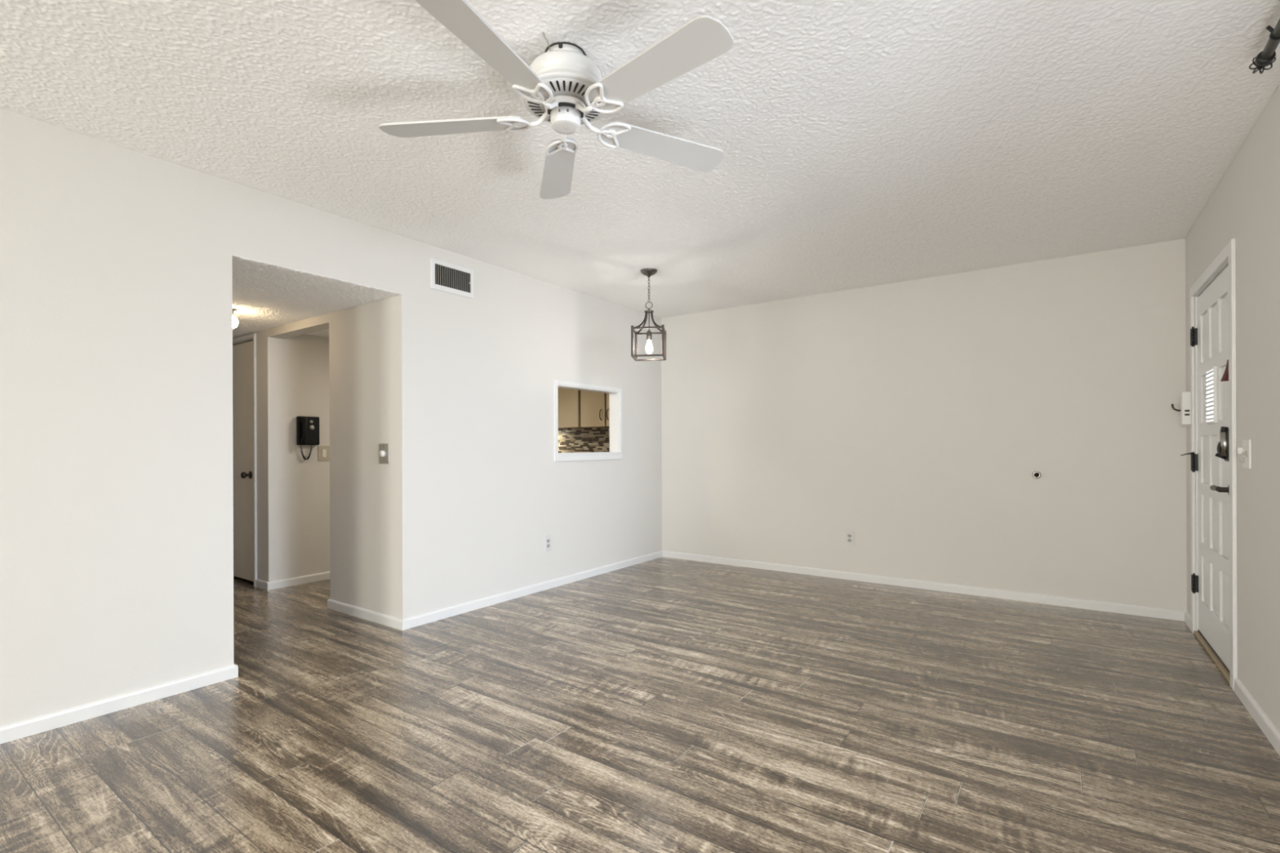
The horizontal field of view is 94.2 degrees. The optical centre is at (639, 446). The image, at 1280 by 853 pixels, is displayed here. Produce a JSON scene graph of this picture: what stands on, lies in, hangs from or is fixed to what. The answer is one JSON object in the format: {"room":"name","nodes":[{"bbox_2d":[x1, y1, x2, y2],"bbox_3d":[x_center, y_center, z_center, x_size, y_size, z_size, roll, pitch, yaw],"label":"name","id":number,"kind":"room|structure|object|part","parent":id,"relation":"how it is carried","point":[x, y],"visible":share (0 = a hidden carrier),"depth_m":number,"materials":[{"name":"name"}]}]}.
{"room":"empty living room","nodes":[
{"label":"empty living room","id":0,"kind":"room"},
{"bbox_2d":[283,333,329,578],"bbox_3d":[-2.117,0.099,6.009,0.102,2.077,2.827,0,0,35],"label":"wall","id":1,"kind":"structure","parent":0,"point":[305,357],"depth_m":4.97,"materials":[{"name":"paint"}]},
{"bbox_2d":[296,416,319,459],"bbox_3d":[-2.749,-0.068,4.949,0.088,0.360,0.173,0,0,35],"label":"wall phone","id":2,"kind":"object","parent":1,"relation":"attached to","point":[307,427],"visible":1,"depth_m":4.94,"materials":[{"name":"black plastic"}]},
{"bbox_3d":[-2.775,0.048,4.946,0.017,0.128,0.101,0,0,35],"label":"cord","id":3,"kind":"part","parent":2,"relation":"part of","materials":[{"name":"black plastic"}]},
{"bbox_2d":[317,445,329,461],"bbox_3d":[-2.700,0.059,5.084,0.012,0.128,0.100,0,0,35],"label":"light switch","id":4,"kind":"object","parent":1,"relation":"attached to","point":[323,451],"visible":0.94,"depth_m":5.08,"materials":[{"name":"beige plastic"}]},
{"bbox_2d":[232,297,393,616],"bbox_3d":[-3.064,0.102,4.877,3.771,2.077,0.115,0,0,35],"label":"wall","id":5,"kind":"structure","parent":0,"point":[361,353],"depth_m":4.03,"materials":[{"name":"paint"}]},
{"bbox_2d":[232,340,253,581],"bbox_3d":[-3.474,0.122,5.080,0.776,1.984,0.105,0,0,35],"label":"door","id":6,"kind":"structure","parent":5,"relation":"in","point":[242,353],"depth_m":5.00,"materials":[{"name":"paint"}]},
{"bbox_3d":[-3.241,0.237,4.894,0.062,0.062,0.069,0,0,35],"label":"knob","id":7,"kind":"part","parent":6,"relation":"part of","materials":[{"name":"brown metal"}]},
{"bbox_2d":[232,333,257,586],"bbox_3d":[-3.439,0.112,5.131,0.845,2.060,0.131,0,0,35],"label":"trim","id":8,"kind":"structure","parent":5,"relation":"attached to","point":[247,338],"depth_m":4.84,"materials":[{"name":"white wood"}]},
{"bbox_2d":[378,443,389,463],"bbox_3d":[-1.635,0.046,3.783,0.112,0.128,0.027,0,0,35],"label":"dimmer switch","id":9,"kind":"object","parent":5,"relation":"attached to","point":[384,448],"visible":1,"depth_m":3.77,"materials":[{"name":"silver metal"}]},
{"bbox_3d":[-1.638,0.046,3.779,0.042,0.042,0.019,0,0,35],"label":"knob","id":10,"kind":"part","parent":9,"relation":"part of","materials":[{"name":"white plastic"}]},
{"bbox_2d":[231,254,400,337],"bbox_3d":[-2.491,-0.985,5.610,3.871,0.106,4.505,0,0,35],"label":"ceiling","id":11,"kind":"structure","parent":0,"point":[266,295],"depth_m":3.70,"materials":[{"name":"white paint"}]},
{"bbox_2d":[232,308,238,328],"bbox_3d":[-2.784,-0.868,4.040,0.094,0.139,0.094,0,0,35],"label":"ceiling lamp","id":12,"kind":"object","parent":11,"relation":"attached to","point":[235,322],"visible":0.25,"depth_m":4.04,"materials":[{"name":"white metal"}]},
{"bbox_3d":[-2.784,-0.844,4.040,0.094,0.092,0.094,0,0,35],"label":"globe","id":13,"kind":"part","parent":12,"relation":"part of"},
{"bbox_2d":[0,108,662,726],"bbox_3d":[-2.501,-0.081,2.316,0.102,2.440,9.305,0,0,35],"label":"wall","id":14,"kind":"structure","parent":0,"point":[117,475],"depth_m":2.79,"materials":[{"name":"paint"}]},
{"bbox_2d":[0,550,662,743],"bbox_3d":[-3.273,1.110,2.864,2.031,0.063,9.305,0,0,35],"label":"baseboard","id":15,"kind":"structure","parent":14,"relation":"attached to","point":[21,729],"depth_m":2.93,"materials":[{"name":"white wood"}]},
{"bbox_2d":[430,257,473,298],"bbox_3d":[-1.252,-1.123,3.987,0.020,0.198,0.344,0,0,35],"label":"air vent","id":16,"kind":"object","parent":14,"relation":"in","point":[460,282],"visible":1,"depth_m":3.98,"materials":[{"name":"beige metal"}]},
{"bbox_2d":[544,535,551,551],"bbox_3d":[-0.731,0.770,4.726,0.009,0.122,0.074,0,0,35],"label":"wall outlet","id":17,"kind":"object","parent":14,"relation":"attached to","point":[548,538],"visible":1,"depth_m":4.72,"materials":[{"name":"beige plastic"}]},
{"bbox_2d":[553,379,622,461],"bbox_3d":[-0.473,-0.207,5.188,0.128,0.657,0.909,0,0,35],"label":"trim","id":18,"kind":"structure","parent":14,"relation":"attached to","point":[615,436],"depth_m":5.28,"materials":[{"name":"white paint"}]},
{"bbox_2d":[0,556,1279,852],"bbox_3d":[-2.217,1.177,2.055,8.400,0.080,10.000,0,0,35],"label":"floor","id":19,"kind":"structure","parent":0,"point":[662,704],"depth_m":2.32,"materials":[{"name":"grey wood"}]},
{"bbox_2d":[1193,631,1230,684],"bbox_3d":[3.053,1.106,3.134,0.074,0.020,0.944,0,0,35],"label":"threshold","id":20,"kind":"object","parent":19,"relation":"on","point":[1205,645],"visible":0.38,"depth_m":3.11,"materials":[{"name":"brown wood"}]},
{"bbox_2d":[0,0,1279,318],"bbox_3d":[-0.753,-1.357,1.081,4.390,0.103,9.905,0,0,35],"label":"ceiling","id":21,"kind":"structure","parent":0,"point":[864,143],"depth_m":2.38,"materials":[{"name":"white paint"}]},
{"bbox_2d":[378,0,733,199],"bbox_3d":[-0.233,-1.188,1.958,1.212,0.246,1.228,0,0,35],"label":"ceiling fan","id":22,"kind":"object","parent":21,"relation":"hanging from","point":[562,87],"visible":1,"depth_m":1.88,"materials":[{"name":"white metal"}]},
{"bbox_3d":[-0.636,-1.095,2.031,0.507,0.032,0.131,0,0,8],"label":"blade","id":23,"kind":"part","parent":22,"relation":"part of","materials":[{"name":"white laminate"}]},
{"bbox_3d":[-0.405,-1.095,1.636,0.131,0.032,0.507,0,0,26],"label":"blade","id":24,"kind":"part","parent":22,"relation":"part of","materials":[{"name":"white laminate"}]},
{"bbox_3d":[-0.332,-1.096,2.373,0.131,0.032,0.507,0,0,-10],"label":"blade","id":25,"kind":"part","parent":22,"relation":"part of","materials":[{"name":"white laminate"}]},
{"bbox_3d":[-0.249,-1.146,1.993,0.272,0.017,0.272,0,0,35],"label":"vent plate","id":26,"kind":"part","parent":22,"relation":"part of","materials":[{"name":"white metal"}]},
{"bbox_3d":[0.042,-1.097,1.734,0.507,0.032,0.131,0,0,44],"label":"blade","id":27,"kind":"part","parent":22,"relation":"part of","materials":[{"name":"white laminate"}]},
{"bbox_3d":[0.087,-1.097,2.189,0.507,0.032,0.131,0,0,-28],"label":"blade","id":28,"kind":"part","parent":22,"relation":"part of","materials":[{"name":"white laminate"}]},
{"bbox_2d":[631,267,666,360],"bbox_3d":[0.067,-0.984,4.439,0.241,0.657,0.241,0,0,7],"label":"pendant lantern","id":29,"kind":"object","parent":21,"relation":"hanging from","point":[647,272],"visible":1,"depth_m":4.42,"materials":[{"name":"grey metal"}]},
{"bbox_3d":[-0.004,-0.930,4.382,0.138,0.144,0.013,0,0,-38],"label":"arm","id":30,"kind":"part","parent":29,"relation":"part of","materials":[{"name":"brown metal"}]},
{"bbox_3d":[0.011,-0.930,4.510,0.013,0.144,0.138,0,0,-38],"label":"arm","id":31,"kind":"part","parent":29,"relation":"part of","materials":[{"name":"brown metal"}]},
{"bbox_2d":[646,313,651,340],"bbox_3d":[0.068,-0.894,4.439,0.040,0.205,0.040,0,0,35],"label":"socket","id":32,"kind":"object","parent":29,"relation":"attached to","point":[648,333],"depth_m":4.43,"materials":[{"name":"grey metal"}]},
{"bbox_3d":[0.066,-1.171,4.439,0.015,0.197,0.015,0,0,-10],"label":"chain","id":33,"kind":"part","parent":29,"relation":"part of","materials":[{"name":"grey metal"}]},
{"bbox_3d":[0.068,-0.743,4.439,0.051,0.102,0.051,0,0,35],"label":"bulb","id":34,"kind":"part","parent":29,"relation":"part of","materials":[{"name":"white glass"}]},
{"bbox_3d":[0.124,-0.931,4.368,0.013,0.144,0.138,0,0,-38],"label":"arm","id":35,"kind":"part","parent":29,"relation":"part of","materials":[{"name":"brown metal"}]},
{"bbox_2d":[661,238,1186,611],"bbox_3d":[1.881,-0.099,4.982,4.192,2.440,0.102,0,0,35],"label":"wall","id":36,"kind":"structure","parent":0,"point":[916,419],"depth_m":4.55,"materials":[{"name":"paint"}]},
{"bbox_2d":[844,530,853,545],"bbox_3d":[1.762,0.771,5.000,0.074,0.122,0.009,0,0,35],"label":"wall outlet","id":37,"kind":"object","parent":36,"relation":"attached to","point":[849,535],"visible":1,"depth_m":5.00,"materials":[{"name":"beige plastic"}]},
{"bbox_2d":[662,550,1186,621],"bbox_3d":[1.858,1.089,4.931,3.974,0.063,0.014,0,0,35],"label":"baseboard","id":38,"kind":"structure","parent":36,"relation":"attached to","point":[1175,615],"depth_m":4.54,"materials":[{"name":"white wood"}]},
{"bbox_2d":[1031,471,1040,478],"bbox_3d":[2.826,0.204,4.239,0.054,0.054,0.025,0,0,35],"label":"door stop","id":39,"kind":"object","parent":36,"relation":"attached to","point":[1036,474],"visible":1,"depth_m":4.23,"materials":[{"name":"silver metal"}]},
{"bbox_2d":[1185,84,1279,732],"bbox_3d":[0.842,-0.095,-0.040,0.102,2.440,9.305,0,0,35],"label":"wall","id":40,"kind":"structure","parent":0,"point":[1244,206],"depth_m":2.46,"materials":[{"name":"paint"}]},
{"bbox_2d":[1171,404,1180,411],"bbox_3d":[3.343,-0.234,3.675,0.091,0.059,0.032,0,0,35],"label":"coat hook","id":41,"kind":"object","parent":40,"relation":"attached to","point":[1172,405],"visible":0.38,"depth_m":3.69,"materials":[{"name":"brown metal"}]},
{"bbox_2d":[1180,391,1191,424],"bbox_3d":[3.286,-0.229,3.580,0.042,0.197,0.052,0,0,35],"label":"door chime","id":42,"kind":"object","parent":40,"relation":"attached to","point":[1185,397],"visible":1,"depth_m":3.56,"materials":[{"name":"white plastic"}]},
{"bbox_2d":[1180,265,1230,674],"bbox_3d":[3.033,0.109,3.164,0.127,1.971,0.958,0,0,35],"label":"door","id":43,"kind":"structure","parent":40,"relation":"in","point":[1211,336],"depth_m":3.17,"materials":[{"name":"white paint"}]},
{"bbox_3d":[3.201,-0.270,3.363,0.010,0.262,0.182,0,0,35],"label":"panel","id":44,"kind":"part","parent":43,"relation":"part of","materials":[{"name":"white paint"}]},
{"bbox_3d":[3.200,-0.619,3.363,0.010,0.270,0.182,0,0,35],"label":"panel","id":45,"kind":"part","parent":43,"relation":"part of","materials":[{"name":"white paint"}]},
{"bbox_3d":[3.204,0.416,3.363,0.010,0.270,0.182,0,0,35],"label":"panel","id":46,"kind":"part","parent":43,"relation":"part of","materials":[{"name":"white paint"}]},
{"bbox_3d":[3.203,0.075,3.363,0.010,0.262,0.182,0,0,35],"label":"panel","id":47,"kind":"part","parent":43,"relation":"part of","materials":[{"name":"white paint"}]},
{"bbox_3d":[3.206,0.764,3.363,0.010,0.255,0.182,0,0,35],"label":"panel","id":48,"kind":"part","parent":43,"relation":"part of","materials":[{"name":"white paint"}]},
{"bbox_3d":[3.050,-0.269,3.176,0.014,0.294,0.214,0,0,35],"label":"pane frame","id":49,"kind":"part","parent":43,"relation":"part of","materials":[{"name":"white paint"}]},
{"bbox_3d":[3.062,-0.618,3.167,0.010,0.270,0.182,0,0,35],"label":"panel","id":50,"kind":"part","parent":43,"relation":"part of","materials":[{"name":"white paint"}]},
{"bbox_3d":[3.065,0.076,3.167,0.010,0.262,0.182,0,0,35],"label":"panel","id":51,"kind":"part","parent":43,"relation":"part of","materials":[{"name":"white paint"}]},
{"bbox_3d":[3.066,0.417,3.167,0.010,0.270,0.182,0,0,35],"label":"panel","id":52,"kind":"part","parent":43,"relation":"part of","materials":[{"name":"white paint"}]},
{"bbox_3d":[3.067,0.764,3.167,0.010,0.255,0.182,0,0,35],"label":"panel","id":53,"kind":"part","parent":43,"relation":"part of","materials":[{"name":"white paint"}]},
{"bbox_3d":[2.816,0.207,2.881,0.060,0.066,0.182,0,0,35],"label":"lever handle","id":54,"kind":"part","parent":43,"relation":"part of","materials":[{"name":"brown metal"}]},
{"bbox_2d":[1220,360,1228,381],"bbox_3d":[2.793,-0.363,2.832,0.033,0.100,0.068,0,0,35],"label":"hanger","id":55,"kind":"object","parent":43,"relation":"hanging from","point":[1225,376],"visible":0.41,"depth_m":2.83,"materials":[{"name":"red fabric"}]},
{"bbox_3d":[2.924,-0.618,2.971,0.010,0.270,0.182,0,0,35],"label":"panel","id":56,"kind":"part","parent":43,"relation":"part of","materials":[{"name":"white paint"}]},
{"bbox_3d":[2.926,0.076,2.971,0.010,0.262,0.182,0,0,35],"label":"panel","id":57,"kind":"part","parent":43,"relation":"part of","materials":[{"name":"white paint"}]},
{"bbox_3d":[2.925,-0.269,2.971,0.010,0.262,0.182,0,0,35],"label":"panel","id":58,"kind":"part","parent":43,"relation":"part of","materials":[{"name":"white paint"}]},
{"bbox_3d":[2.928,0.417,2.971,0.010,0.270,0.182,0,0,35],"label":"panel","id":59,"kind":"part","parent":43,"relation":"part of","materials":[{"name":"white paint"}]},
{"bbox_3d":[2.929,0.765,2.971,0.010,0.255,0.182,0,0,35],"label":"panel","id":60,"kind":"part","parent":43,"relation":"part of","materials":[{"name":"white paint"}]},
{"bbox_2d":[1189,238,1237,690],"bbox_3d":[3.062,0.083,3.121,0.118,2.065,1.071,0,0,35],"label":"trim","id":61,"kind":"structure","parent":40,"relation":"attached to","point":[1228,252],"depth_m":2.76,"materials":[{"name":"white wood"}]},
{"bbox_2d":[1184,611,1279,755],"bbox_3d":[2.758,1.085,2.771,0.014,0.063,2.482,0,0,35],"label":"baseboard","id":62,"kind":"structure","parent":40,"relation":"attached to","point":[1271,732],"depth_m":2.41,"materials":[{"name":"white wood"}]},
{"bbox_2d":[1236,439,1251,468],"bbox_3d":[2.598,0.033,2.561,0.027,0.124,0.120,0,0,35],"label":"light switch","id":63,"kind":"object","parent":40,"relation":"attached to","point":[1246,451],"visible":1,"depth_m":2.54,"materials":[{"name":"white plastic"}]},
{"bbox_3d":[2.611,0.021,2.586,0.020,0.034,0.034,0,0,35],"label":"dimmer knob","id":64,"kind":"part","parent":63,"relation":"part of","materials":[{"name":"white plastic"}]},
{"bbox_3d":[2.606,0.033,2.555,0.007,0.124,0.120,0,0,35],"label":"plate","id":65,"kind":"part","parent":63,"relation":"part of","materials":[{"name":"white plastic"}]},
{"bbox_2d":[1248,18,1279,74],"bbox_3d":[1.140,-1.251,0.602,0.144,0.070,3.303,0,0,35],"label":"curtain rod","id":66,"kind":"object","parent":40,"relation":"attached to","point":[1264,58],"visible":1,"depth_m":1.89,"materials":[{"name":"black metal"}]},
{"bbox_3d":[1.087,-1.251,0.598,0.029,0.029,3.235,0,0,35],"label":"rod","id":67,"kind":"part","parent":66,"relation":"part of","materials":[{"name":"grey metal"}]},
{"bbox_3d":[-0.574,0.092,6.713,1.815,2.077,0.102,0,0,35],"label":"wall","id":68,"kind":"structure","parent":0,"visible":0},
{"bbox_2d":[557,387,597,428],"bbox_3d":[-0.855,-0.565,6.614,0.685,0.727,0.356,0,0,35],"label":"upper cabinet","id":69,"kind":"object","parent":68,"relation":"attached to","point":[569,400],"visible":0.06,"depth_m":6.38,"materials":[{"name":"brown wood"}]},
{"bbox_3d":[-0.788,-0.560,6.408,0.326,0.717,0.020,0,0,35],"label":"door","id":70,"kind":"part","parent":69,"relation":"part of","materials":[{"name":"beige wood"}]},
{"bbox_2d":[558,426,609,453],"bbox_3d":[-0.567,-0.358,6.637,1.713,1.177,0.012,0,0,35],"label":"tiles","id":71,"kind":"structure","parent":68,"relation":"attached to","point":[570,439],"depth_m":6.67,"materials":[{"name":"tile"}]},
{"bbox_2d":[580,390,608,426],"bbox_3d":[-0.276,-0.567,6.205,0.687,0.727,0.356,0,0,35],"label":"upper cabinet","id":72,"kind":"object","parent":68,"relation":"attached to","point":[594,406],"visible":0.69,"depth_m":6.18,"materials":[{"name":"brown wood"}]},
{"bbox_3d":[-0.208,-0.562,5.999,0.326,0.717,0.020,0,0,35],"label":"door","id":73,"kind":"part","parent":72,"relation":"part of","materials":[{"name":"beige wood"}]}
]}

